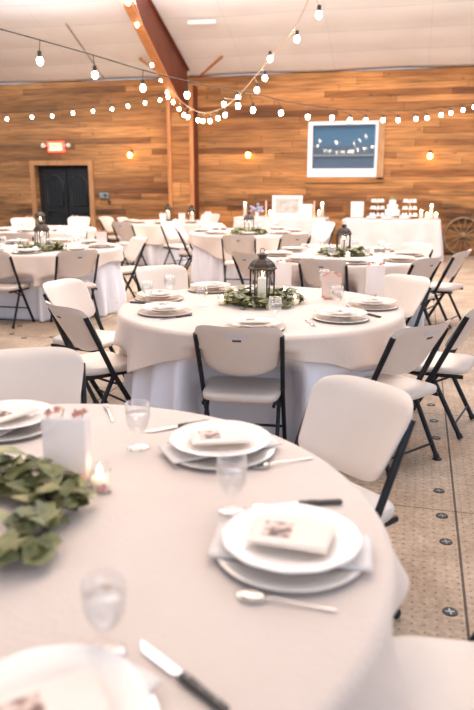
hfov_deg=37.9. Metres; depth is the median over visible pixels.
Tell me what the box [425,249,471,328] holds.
folding chair
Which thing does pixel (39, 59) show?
string lights
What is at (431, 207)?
candle holder
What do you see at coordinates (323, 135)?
window pane
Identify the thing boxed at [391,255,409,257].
menu card
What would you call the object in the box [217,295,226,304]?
votive candle
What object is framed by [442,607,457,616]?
cap
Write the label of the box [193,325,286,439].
folding chair
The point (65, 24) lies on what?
rod
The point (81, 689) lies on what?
menu card
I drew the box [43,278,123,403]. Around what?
folding chair
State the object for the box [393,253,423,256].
charger plate
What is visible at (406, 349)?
folding chair
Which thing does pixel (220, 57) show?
rod
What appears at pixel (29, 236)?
folding chair
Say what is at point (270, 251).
dinner plate
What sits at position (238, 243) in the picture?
folding chair
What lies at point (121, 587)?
water goblet
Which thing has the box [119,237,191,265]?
tablecloth
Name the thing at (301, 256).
menu card
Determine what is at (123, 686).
dinner plate
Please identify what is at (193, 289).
charger plate
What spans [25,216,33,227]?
box
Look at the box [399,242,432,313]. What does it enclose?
folding chair
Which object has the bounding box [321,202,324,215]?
candle holder
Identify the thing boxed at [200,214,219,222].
folding chair
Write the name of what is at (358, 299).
dinner plate
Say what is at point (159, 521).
table overlay
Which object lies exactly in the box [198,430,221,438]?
print
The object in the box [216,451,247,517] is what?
water goblet
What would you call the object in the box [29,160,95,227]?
door
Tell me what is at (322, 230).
folding chair
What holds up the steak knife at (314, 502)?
on the table overlay at (159, 521)
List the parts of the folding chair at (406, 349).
leg, seat, backrest, leg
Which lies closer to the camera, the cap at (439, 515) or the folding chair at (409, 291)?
the cap at (439, 515)
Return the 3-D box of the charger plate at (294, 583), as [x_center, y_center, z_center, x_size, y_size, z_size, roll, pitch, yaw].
[0.117,0.425,1.499,0.332,0.017,0.332,3,14,10]
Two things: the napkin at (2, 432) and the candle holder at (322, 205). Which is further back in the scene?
the candle holder at (322, 205)
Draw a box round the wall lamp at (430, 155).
[427,150,432,158]
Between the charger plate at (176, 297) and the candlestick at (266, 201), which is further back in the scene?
the candlestick at (266, 201)
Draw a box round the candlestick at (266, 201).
[264,201,267,216]
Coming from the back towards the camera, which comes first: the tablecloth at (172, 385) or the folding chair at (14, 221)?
the folding chair at (14, 221)
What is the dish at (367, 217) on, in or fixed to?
on the tablecloth at (394, 233)
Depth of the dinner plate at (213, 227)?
11.30 m
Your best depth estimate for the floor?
3.57 m
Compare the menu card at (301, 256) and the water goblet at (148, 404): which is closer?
the water goblet at (148, 404)
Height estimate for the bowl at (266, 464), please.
0.008 m
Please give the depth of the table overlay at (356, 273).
6.77 m
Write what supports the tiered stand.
on the tablecloth at (394, 233)
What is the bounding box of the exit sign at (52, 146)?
[41,141,70,151]
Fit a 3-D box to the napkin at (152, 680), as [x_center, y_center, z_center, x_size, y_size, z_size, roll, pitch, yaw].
[-0.276,0.540,0.997,0.143,0.004,0.345,10,17,35]
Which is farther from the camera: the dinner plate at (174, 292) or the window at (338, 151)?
the window at (338, 151)
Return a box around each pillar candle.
[40,232,44,246]
[258,273,265,296]
[340,236,345,250]
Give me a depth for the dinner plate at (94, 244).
8.32 m
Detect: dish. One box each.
[365,216,376,218]
[397,216,410,219]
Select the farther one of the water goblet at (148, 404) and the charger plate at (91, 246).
the charger plate at (91, 246)
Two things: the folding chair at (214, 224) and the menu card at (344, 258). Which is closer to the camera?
the menu card at (344, 258)
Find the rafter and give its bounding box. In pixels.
[120,0,188,118]
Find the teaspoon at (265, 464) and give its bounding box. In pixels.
[253,457,312,467]
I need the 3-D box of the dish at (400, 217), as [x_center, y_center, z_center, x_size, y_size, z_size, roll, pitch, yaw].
[3.293,-2.706,13.620,0.260,0.055,0.260,4,15,14]
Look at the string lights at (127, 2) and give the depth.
12.20 m
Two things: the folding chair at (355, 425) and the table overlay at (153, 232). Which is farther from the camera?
the table overlay at (153, 232)
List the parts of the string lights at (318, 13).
bulb, bulb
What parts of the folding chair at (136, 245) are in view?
leg, seat, backrest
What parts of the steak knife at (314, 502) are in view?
handle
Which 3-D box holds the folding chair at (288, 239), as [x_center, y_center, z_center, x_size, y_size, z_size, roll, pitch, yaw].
[0.744,-1.319,9.848,0.482,0.842,0.512,-7,16,-25]
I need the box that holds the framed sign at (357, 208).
[350,202,363,217]
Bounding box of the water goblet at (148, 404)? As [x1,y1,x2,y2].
[125,400,150,451]
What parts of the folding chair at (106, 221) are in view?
backrest, seat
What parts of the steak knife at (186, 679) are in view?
blade, handle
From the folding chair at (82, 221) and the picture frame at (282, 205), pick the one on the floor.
the folding chair at (82, 221)
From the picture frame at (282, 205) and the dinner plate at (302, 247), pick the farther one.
the picture frame at (282, 205)
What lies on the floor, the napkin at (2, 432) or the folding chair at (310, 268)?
the folding chair at (310, 268)
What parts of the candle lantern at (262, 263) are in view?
post, post, post, post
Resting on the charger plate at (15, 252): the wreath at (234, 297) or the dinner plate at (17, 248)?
the dinner plate at (17, 248)
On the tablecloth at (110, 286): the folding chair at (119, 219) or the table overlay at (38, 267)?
the table overlay at (38, 267)
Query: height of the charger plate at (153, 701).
0.017 m
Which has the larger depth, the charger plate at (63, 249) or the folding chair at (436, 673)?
the charger plate at (63, 249)
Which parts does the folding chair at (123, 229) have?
seat, backrest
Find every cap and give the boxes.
[433,488,444,492]
[436,513,447,518]
[439,538,452,544]
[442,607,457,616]
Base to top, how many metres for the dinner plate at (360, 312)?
0.024 m
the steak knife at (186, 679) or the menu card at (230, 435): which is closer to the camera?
the steak knife at (186, 679)
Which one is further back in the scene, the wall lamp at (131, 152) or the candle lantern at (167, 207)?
the wall lamp at (131, 152)
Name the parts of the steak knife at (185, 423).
blade, handle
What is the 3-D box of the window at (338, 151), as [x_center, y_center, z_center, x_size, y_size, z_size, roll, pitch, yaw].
[2.321,-4.388,14.842,1.690,1.315,0.197,4,15,14]
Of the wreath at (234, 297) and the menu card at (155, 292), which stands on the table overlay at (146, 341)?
the wreath at (234, 297)
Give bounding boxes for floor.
[0,255,473,640]
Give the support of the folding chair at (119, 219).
on the floor
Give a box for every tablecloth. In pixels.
[0,261,126,321]
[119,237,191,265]
[124,358,381,443]
[191,244,252,285]
[233,216,330,243]
[268,273,423,326]
[340,217,443,261]
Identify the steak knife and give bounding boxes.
[116,301,144,303]
[141,641,229,709]
[143,419,207,431]
[158,314,191,319]
[251,498,342,506]
[367,313,380,317]
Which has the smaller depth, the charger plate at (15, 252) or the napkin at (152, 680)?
the napkin at (152, 680)
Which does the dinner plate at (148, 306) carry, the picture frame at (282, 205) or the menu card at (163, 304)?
the menu card at (163, 304)
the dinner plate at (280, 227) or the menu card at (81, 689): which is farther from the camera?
the dinner plate at (280, 227)
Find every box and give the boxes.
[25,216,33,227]
[41,406,92,486]
[71,215,78,226]
[96,230,106,246]
[99,193,110,202]
[159,212,165,223]
[178,212,184,223]
[205,211,210,221]
[235,219,242,228]
[275,259,291,287]
[365,262,385,293]
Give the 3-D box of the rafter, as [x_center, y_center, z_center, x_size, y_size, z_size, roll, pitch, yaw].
[-2.260,-6.404,10.255,0.180,4.766,9.160,4,15,14]
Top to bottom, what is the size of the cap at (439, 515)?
0.004 m
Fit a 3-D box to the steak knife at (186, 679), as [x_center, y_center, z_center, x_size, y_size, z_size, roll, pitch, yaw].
[-0.095,0.520,1.128,0.022,0.015,0.230,-13,19,-42]
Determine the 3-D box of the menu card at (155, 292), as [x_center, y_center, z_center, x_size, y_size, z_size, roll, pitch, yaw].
[-0.530,-0.427,4.690,0.122,0.007,0.172,5,15,19]
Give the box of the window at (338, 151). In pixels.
[304,118,385,182]
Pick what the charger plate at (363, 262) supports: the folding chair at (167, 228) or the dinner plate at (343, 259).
the dinner plate at (343, 259)
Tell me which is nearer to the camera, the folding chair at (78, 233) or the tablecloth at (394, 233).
the folding chair at (78, 233)
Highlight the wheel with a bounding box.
[443,216,473,253]
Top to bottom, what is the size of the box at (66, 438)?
0.216 m
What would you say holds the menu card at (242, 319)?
on the dinner plate at (234, 320)
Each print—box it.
[0,410,11,417]
[0,692,44,709]
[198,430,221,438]
[261,520,293,537]
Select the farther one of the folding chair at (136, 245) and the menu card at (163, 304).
the folding chair at (136, 245)
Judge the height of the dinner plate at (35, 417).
0.024 m
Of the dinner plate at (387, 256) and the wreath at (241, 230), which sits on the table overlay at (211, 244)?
the wreath at (241, 230)
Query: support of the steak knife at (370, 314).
on the table overlay at (146, 341)
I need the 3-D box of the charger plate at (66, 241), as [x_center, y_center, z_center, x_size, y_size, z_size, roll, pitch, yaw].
[-2.332,-1.490,9.066,0.332,0.017,0.332,0,14,0]
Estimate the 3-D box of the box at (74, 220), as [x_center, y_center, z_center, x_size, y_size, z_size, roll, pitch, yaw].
[-2.767,-2.275,11.764,0.123,0.216,0.045,1,14,3]
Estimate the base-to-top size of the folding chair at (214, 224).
0.842 m
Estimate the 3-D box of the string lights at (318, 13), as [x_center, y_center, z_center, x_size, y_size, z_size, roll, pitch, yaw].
[-0.219,-3.999,10.105,0.315,0.958,8.898,-4,15,-14]
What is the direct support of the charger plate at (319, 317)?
on the table overlay at (146, 341)
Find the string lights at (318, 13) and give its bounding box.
[167,0,321,122]
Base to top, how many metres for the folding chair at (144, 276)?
0.842 m
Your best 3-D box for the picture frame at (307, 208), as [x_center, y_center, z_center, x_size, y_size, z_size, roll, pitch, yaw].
[1.474,-3.036,14.517,0.220,0.270,0.052,1,14,3]
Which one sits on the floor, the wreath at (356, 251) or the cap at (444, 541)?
the cap at (444, 541)
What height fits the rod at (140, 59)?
0.560 m
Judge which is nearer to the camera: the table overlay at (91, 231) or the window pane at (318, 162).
the table overlay at (91, 231)
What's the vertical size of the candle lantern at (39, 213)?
0.364 m
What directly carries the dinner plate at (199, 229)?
on the charger plate
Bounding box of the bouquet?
[250,203,263,216]
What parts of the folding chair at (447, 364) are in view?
seat rail, seat, leg, backrest, leg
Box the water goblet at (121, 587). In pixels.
[81,567,127,652]
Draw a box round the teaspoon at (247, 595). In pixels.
[237,590,337,611]
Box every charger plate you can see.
[0,413,56,441]
[4,241,27,243]
[12,251,42,253]
[50,240,71,242]
[61,249,89,250]
[88,245,115,247]
[135,295,183,301]
[138,308,191,316]
[150,691,159,709]
[166,441,275,470]
[188,286,230,292]
[205,232,225,234]
[216,557,362,593]
[225,323,284,330]
[267,253,293,256]
[270,232,291,234]
[280,249,308,251]
[285,258,314,261]
[312,313,369,323]
[345,261,370,264]
[346,302,397,310]
[366,249,394,251]
[383,258,415,261]
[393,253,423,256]
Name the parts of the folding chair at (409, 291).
backrest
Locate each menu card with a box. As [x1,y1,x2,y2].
[0,402,39,422]
[0,667,109,709]
[18,248,34,249]
[146,290,171,294]
[152,302,178,308]
[190,427,251,444]
[197,282,223,285]
[238,317,270,322]
[245,515,334,553]
[291,255,310,257]
[324,307,357,314]
[344,258,363,259]
[361,297,383,301]
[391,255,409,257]
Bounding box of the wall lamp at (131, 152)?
[128,150,133,157]
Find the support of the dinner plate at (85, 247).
on the charger plate at (63, 249)
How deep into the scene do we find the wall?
15.23 m
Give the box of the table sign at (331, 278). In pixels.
[321,271,341,298]
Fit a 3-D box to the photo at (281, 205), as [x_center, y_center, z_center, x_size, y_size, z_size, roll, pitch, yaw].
[1.067,-3.164,14.657,0.510,0.310,0.010,2,9,9]
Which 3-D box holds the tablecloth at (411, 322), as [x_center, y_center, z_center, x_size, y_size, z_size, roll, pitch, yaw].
[1.126,-0.704,7.548,1.831,0.746,1.838,4,15,14]
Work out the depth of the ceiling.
13.57 m
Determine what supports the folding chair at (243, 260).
on the floor
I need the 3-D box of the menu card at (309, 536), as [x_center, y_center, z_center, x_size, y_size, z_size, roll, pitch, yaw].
[0.117,0.383,1.489,0.172,0.007,0.122,4,15,16]
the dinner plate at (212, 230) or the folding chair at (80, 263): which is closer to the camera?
the folding chair at (80, 263)
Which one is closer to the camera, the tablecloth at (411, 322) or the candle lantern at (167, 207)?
the tablecloth at (411, 322)
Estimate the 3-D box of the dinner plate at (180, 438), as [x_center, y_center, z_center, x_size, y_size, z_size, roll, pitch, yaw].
[-0.051,0.255,2.060,0.306,0.024,0.306,-12,18,-39]
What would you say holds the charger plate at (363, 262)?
on the table overlay at (356, 273)
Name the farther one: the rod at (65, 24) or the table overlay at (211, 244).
the rod at (65, 24)
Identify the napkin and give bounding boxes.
[0,428,15,435]
[97,646,162,691]
[157,436,281,463]
[206,523,372,571]
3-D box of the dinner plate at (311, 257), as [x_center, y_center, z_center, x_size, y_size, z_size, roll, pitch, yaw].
[0.648,-0.980,6.952,0.306,0.024,0.306,-14,20,-43]
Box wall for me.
[0,66,473,255]
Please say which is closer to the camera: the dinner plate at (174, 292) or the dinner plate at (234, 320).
the dinner plate at (234, 320)
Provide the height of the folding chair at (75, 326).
0.842 m
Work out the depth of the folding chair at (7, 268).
7.41 m
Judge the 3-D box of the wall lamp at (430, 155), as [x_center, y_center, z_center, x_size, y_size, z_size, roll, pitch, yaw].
[4.002,-4.151,14.303,0.110,0.178,0.175,4,15,14]
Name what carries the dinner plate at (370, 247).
on the charger plate at (389, 250)
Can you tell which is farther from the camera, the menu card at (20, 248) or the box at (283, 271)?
the menu card at (20, 248)
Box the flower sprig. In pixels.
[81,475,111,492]
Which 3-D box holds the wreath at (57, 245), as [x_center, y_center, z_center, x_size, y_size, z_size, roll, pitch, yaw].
[-2.277,-1.278,8.059,0.561,0.098,0.606,11,18,37]
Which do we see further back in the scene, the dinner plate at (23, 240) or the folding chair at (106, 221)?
the folding chair at (106, 221)
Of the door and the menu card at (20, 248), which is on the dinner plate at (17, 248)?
the menu card at (20, 248)
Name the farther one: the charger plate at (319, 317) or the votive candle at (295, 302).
the votive candle at (295, 302)
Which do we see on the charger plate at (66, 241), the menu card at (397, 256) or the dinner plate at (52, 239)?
the dinner plate at (52, 239)
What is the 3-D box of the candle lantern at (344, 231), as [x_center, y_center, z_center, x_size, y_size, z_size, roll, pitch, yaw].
[1.156,-1.266,7.479,0.170,0.364,0.196,1,14,3]
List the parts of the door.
arched panel, arched panel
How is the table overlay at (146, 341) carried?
on the tablecloth at (172, 385)
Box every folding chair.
[0,233,33,242]
[0,252,34,328]
[0,347,86,403]
[10,218,34,225]
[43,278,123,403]
[45,300,132,405]
[50,249,100,321]
[56,227,86,240]
[67,217,90,226]
[99,216,119,242]
[112,221,146,265]
[117,217,127,221]
[121,236,146,297]
[135,265,189,291]
[160,221,192,264]
[174,226,192,269]
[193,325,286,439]
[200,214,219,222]
[202,223,224,227]
[221,235,256,283]
[232,251,272,285]
[277,234,309,249]
[294,375,415,618]
[298,258,348,291]
[307,221,335,247]
[365,319,450,475]
[375,274,430,380]
[393,632,473,709]
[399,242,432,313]
[406,256,441,325]
[408,309,473,438]
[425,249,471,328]
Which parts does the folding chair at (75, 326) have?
backrest, seat, leg, seat rail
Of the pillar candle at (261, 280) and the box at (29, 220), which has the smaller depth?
the pillar candle at (261, 280)
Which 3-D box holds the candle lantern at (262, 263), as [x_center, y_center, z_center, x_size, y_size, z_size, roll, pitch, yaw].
[0.166,-0.521,4.533,0.170,0.364,0.196,-5,15,-20]
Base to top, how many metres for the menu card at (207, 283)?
0.007 m
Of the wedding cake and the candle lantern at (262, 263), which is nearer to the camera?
the candle lantern at (262, 263)
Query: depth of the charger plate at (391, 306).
4.38 m
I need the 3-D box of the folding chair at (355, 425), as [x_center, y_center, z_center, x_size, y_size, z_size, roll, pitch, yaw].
[0.323,0.545,2.484,0.512,0.842,0.482,-11,18,-36]
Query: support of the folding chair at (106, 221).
on the floor
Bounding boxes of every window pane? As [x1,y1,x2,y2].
[312,145,374,168]
[313,124,374,145]
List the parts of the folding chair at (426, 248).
backrest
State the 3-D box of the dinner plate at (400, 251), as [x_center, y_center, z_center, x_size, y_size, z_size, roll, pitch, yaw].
[1.847,-1.099,7.422,0.306,0.024,0.306,0,14,0]
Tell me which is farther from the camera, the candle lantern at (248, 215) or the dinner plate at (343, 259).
the candle lantern at (248, 215)
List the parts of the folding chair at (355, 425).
backrest, seat, seat rail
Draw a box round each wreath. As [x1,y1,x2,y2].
[0,445,99,566]
[17,241,67,250]
[220,284,306,309]
[230,227,267,234]
[317,245,371,256]
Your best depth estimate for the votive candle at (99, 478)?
1.80 m
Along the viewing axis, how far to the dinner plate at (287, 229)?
10.86 m
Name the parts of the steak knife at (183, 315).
handle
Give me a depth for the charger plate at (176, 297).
4.68 m
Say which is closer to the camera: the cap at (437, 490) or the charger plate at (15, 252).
the cap at (437, 490)
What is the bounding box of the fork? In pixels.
[103,403,113,421]
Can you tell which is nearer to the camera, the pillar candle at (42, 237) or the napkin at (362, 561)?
the napkin at (362, 561)
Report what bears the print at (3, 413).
on the menu card at (13, 410)
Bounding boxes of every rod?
[65,24,103,77]
[139,58,155,70]
[200,56,222,75]
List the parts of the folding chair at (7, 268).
backrest, seat, leg, seat rail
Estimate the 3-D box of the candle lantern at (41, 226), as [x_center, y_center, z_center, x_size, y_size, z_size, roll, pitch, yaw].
[-2.267,-1.403,8.019,0.170,0.364,0.196,1,14,3]
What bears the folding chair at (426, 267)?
on the floor
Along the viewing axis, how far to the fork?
2.41 m
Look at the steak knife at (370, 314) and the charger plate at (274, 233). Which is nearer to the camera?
the steak knife at (370, 314)
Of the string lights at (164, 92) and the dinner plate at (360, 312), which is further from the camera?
the string lights at (164, 92)
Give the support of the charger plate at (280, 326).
on the table overlay at (146, 341)
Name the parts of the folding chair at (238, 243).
seat, backrest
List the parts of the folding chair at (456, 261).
seat rail, leg, seat, leg, backrest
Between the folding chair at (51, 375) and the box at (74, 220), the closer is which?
the folding chair at (51, 375)
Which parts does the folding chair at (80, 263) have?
backrest, seat, leg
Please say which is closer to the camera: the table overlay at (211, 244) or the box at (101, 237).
the box at (101, 237)
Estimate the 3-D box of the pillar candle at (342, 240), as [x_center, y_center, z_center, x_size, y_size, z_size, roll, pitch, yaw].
[1.156,-1.204,7.494,0.060,0.191,0.060,4,15,14]
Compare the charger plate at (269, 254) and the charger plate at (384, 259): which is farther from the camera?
the charger plate at (269, 254)
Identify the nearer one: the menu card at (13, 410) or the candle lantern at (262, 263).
the menu card at (13, 410)
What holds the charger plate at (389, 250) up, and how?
on the table overlay at (356, 273)
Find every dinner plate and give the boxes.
[0,399,53,429]
[0,644,150,709]
[4,239,27,242]
[13,248,40,251]
[48,238,70,240]
[62,246,88,249]
[90,243,114,245]
[136,289,181,297]
[140,301,189,311]
[169,420,270,456]
[190,281,230,288]
[195,228,211,230]
[206,230,224,232]
[210,226,225,228]
[221,503,362,573]
[227,315,282,326]
[265,250,291,254]
[270,226,285,228]
[281,246,306,249]
[284,228,300,230]
[286,255,315,259]
[315,307,367,317]
[338,257,368,261]
[348,296,396,305]
[368,246,393,249]
[384,255,414,259]
[394,250,422,254]
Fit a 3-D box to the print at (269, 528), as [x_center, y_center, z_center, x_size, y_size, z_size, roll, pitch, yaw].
[0.089,0.378,1.499,0.062,0.001,0.066,3,15,13]
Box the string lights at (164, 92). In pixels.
[6,92,164,120]
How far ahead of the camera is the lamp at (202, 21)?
13.06 m
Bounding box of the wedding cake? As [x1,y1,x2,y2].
[383,197,400,218]
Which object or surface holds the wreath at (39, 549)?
on the table overlay at (159, 521)
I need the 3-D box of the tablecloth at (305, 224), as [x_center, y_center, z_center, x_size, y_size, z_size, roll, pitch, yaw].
[0.949,-2.536,14.694,2.101,0.792,0.818,4,15,14]
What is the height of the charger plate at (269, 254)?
0.017 m
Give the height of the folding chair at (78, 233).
0.842 m
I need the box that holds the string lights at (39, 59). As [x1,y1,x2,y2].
[0,28,473,121]
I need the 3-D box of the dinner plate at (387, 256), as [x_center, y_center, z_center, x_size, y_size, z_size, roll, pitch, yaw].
[1.638,-0.978,6.944,0.306,0.024,0.306,-14,20,-43]
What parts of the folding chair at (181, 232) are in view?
backrest, seat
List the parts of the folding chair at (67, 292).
backrest, seat rail, seat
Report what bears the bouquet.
on the tablecloth at (305, 224)
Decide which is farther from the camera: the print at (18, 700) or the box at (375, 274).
the box at (375, 274)
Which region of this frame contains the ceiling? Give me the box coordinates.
[0,0,473,83]
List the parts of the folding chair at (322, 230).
seat, backrest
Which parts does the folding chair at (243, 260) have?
backrest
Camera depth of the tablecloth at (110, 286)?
7.94 m
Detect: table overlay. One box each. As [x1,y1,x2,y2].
[0,225,96,240]
[0,241,123,286]
[0,404,414,709]
[113,286,405,372]
[121,219,213,244]
[188,228,306,260]
[267,248,432,295]
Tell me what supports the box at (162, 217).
on the table overlay at (153, 232)
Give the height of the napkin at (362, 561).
0.004 m
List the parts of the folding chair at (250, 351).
leg, backrest, seat, seat rail, leg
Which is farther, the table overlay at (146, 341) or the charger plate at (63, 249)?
the charger plate at (63, 249)
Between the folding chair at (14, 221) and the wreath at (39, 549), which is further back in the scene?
the folding chair at (14, 221)
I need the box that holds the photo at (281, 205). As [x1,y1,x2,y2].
[275,199,298,212]
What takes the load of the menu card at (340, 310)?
on the dinner plate at (360, 312)
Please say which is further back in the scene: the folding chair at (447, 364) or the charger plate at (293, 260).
the charger plate at (293, 260)
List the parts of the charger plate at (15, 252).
dish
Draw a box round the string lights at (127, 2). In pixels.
[126,0,167,93]
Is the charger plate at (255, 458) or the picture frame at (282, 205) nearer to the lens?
the charger plate at (255, 458)
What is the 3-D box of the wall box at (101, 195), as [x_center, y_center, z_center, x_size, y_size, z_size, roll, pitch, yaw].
[-3.136,-3.728,16.360,0.265,0.240,0.090,4,15,14]
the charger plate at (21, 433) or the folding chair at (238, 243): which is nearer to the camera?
the charger plate at (21, 433)
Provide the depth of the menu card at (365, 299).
4.38 m
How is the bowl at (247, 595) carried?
on the teaspoon at (247, 595)
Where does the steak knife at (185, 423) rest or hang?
on the table overlay at (159, 521)
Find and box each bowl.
[237,590,266,601]
[253,462,271,467]
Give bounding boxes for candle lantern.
[33,218,49,246]
[34,207,45,225]
[164,204,172,220]
[187,204,196,222]
[243,211,254,230]
[248,248,276,304]
[336,221,351,254]
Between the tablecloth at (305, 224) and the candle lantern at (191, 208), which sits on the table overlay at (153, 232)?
the candle lantern at (191, 208)
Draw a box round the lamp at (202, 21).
[188,19,216,24]
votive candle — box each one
[87,461,111,490]
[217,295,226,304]
[290,294,299,304]
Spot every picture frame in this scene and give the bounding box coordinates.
[272,195,302,216]
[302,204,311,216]
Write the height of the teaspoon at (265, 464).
0.011 m
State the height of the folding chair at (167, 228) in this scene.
0.842 m
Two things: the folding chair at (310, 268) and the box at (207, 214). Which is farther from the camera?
the box at (207, 214)
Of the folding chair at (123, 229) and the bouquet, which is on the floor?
the folding chair at (123, 229)
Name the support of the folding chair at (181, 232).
on the floor
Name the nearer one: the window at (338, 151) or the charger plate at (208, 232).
the charger plate at (208, 232)
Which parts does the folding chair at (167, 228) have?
backrest, seat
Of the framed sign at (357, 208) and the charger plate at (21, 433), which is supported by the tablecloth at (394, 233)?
the framed sign at (357, 208)
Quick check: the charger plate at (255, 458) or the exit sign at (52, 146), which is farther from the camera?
the exit sign at (52, 146)
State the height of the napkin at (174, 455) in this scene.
0.004 m
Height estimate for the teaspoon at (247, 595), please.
0.011 m
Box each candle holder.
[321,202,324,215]
[428,204,433,218]
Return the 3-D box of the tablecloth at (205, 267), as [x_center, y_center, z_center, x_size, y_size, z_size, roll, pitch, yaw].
[0.189,-1.578,11.002,1.914,0.746,1.957,4,15,14]
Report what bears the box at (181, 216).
on the table overlay at (153, 232)
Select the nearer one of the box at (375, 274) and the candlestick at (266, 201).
the box at (375, 274)
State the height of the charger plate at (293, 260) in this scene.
0.017 m
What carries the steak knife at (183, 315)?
on the table overlay at (146, 341)
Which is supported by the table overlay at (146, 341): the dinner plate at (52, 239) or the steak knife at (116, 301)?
the steak knife at (116, 301)
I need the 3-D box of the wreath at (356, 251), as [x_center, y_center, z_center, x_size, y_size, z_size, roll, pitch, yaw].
[1.168,-1.140,7.514,0.561,0.098,0.606,-4,15,-15]
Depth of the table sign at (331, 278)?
4.71 m
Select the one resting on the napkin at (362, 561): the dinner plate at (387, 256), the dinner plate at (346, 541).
the dinner plate at (346, 541)
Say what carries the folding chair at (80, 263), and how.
on the floor
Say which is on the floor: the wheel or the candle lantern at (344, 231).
the wheel
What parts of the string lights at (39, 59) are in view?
bulb, bulb, bulb, bulb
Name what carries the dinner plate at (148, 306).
on the charger plate at (144, 312)
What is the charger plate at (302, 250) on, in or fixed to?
on the table overlay at (356, 273)
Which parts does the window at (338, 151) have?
meeting rail, casing, casing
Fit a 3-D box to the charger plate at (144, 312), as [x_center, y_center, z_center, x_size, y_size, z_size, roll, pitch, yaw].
[-0.440,-0.263,4.217,0.332,0.017,0.332,-6,15,-23]
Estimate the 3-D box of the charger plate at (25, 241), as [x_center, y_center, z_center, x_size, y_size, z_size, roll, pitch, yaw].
[-2.828,-1.440,8.872,0.332,0.017,0.332,-14,20,-43]
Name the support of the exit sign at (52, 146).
attached to the wall
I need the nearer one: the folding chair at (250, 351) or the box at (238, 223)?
the folding chair at (250, 351)
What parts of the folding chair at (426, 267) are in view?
backrest, leg, seat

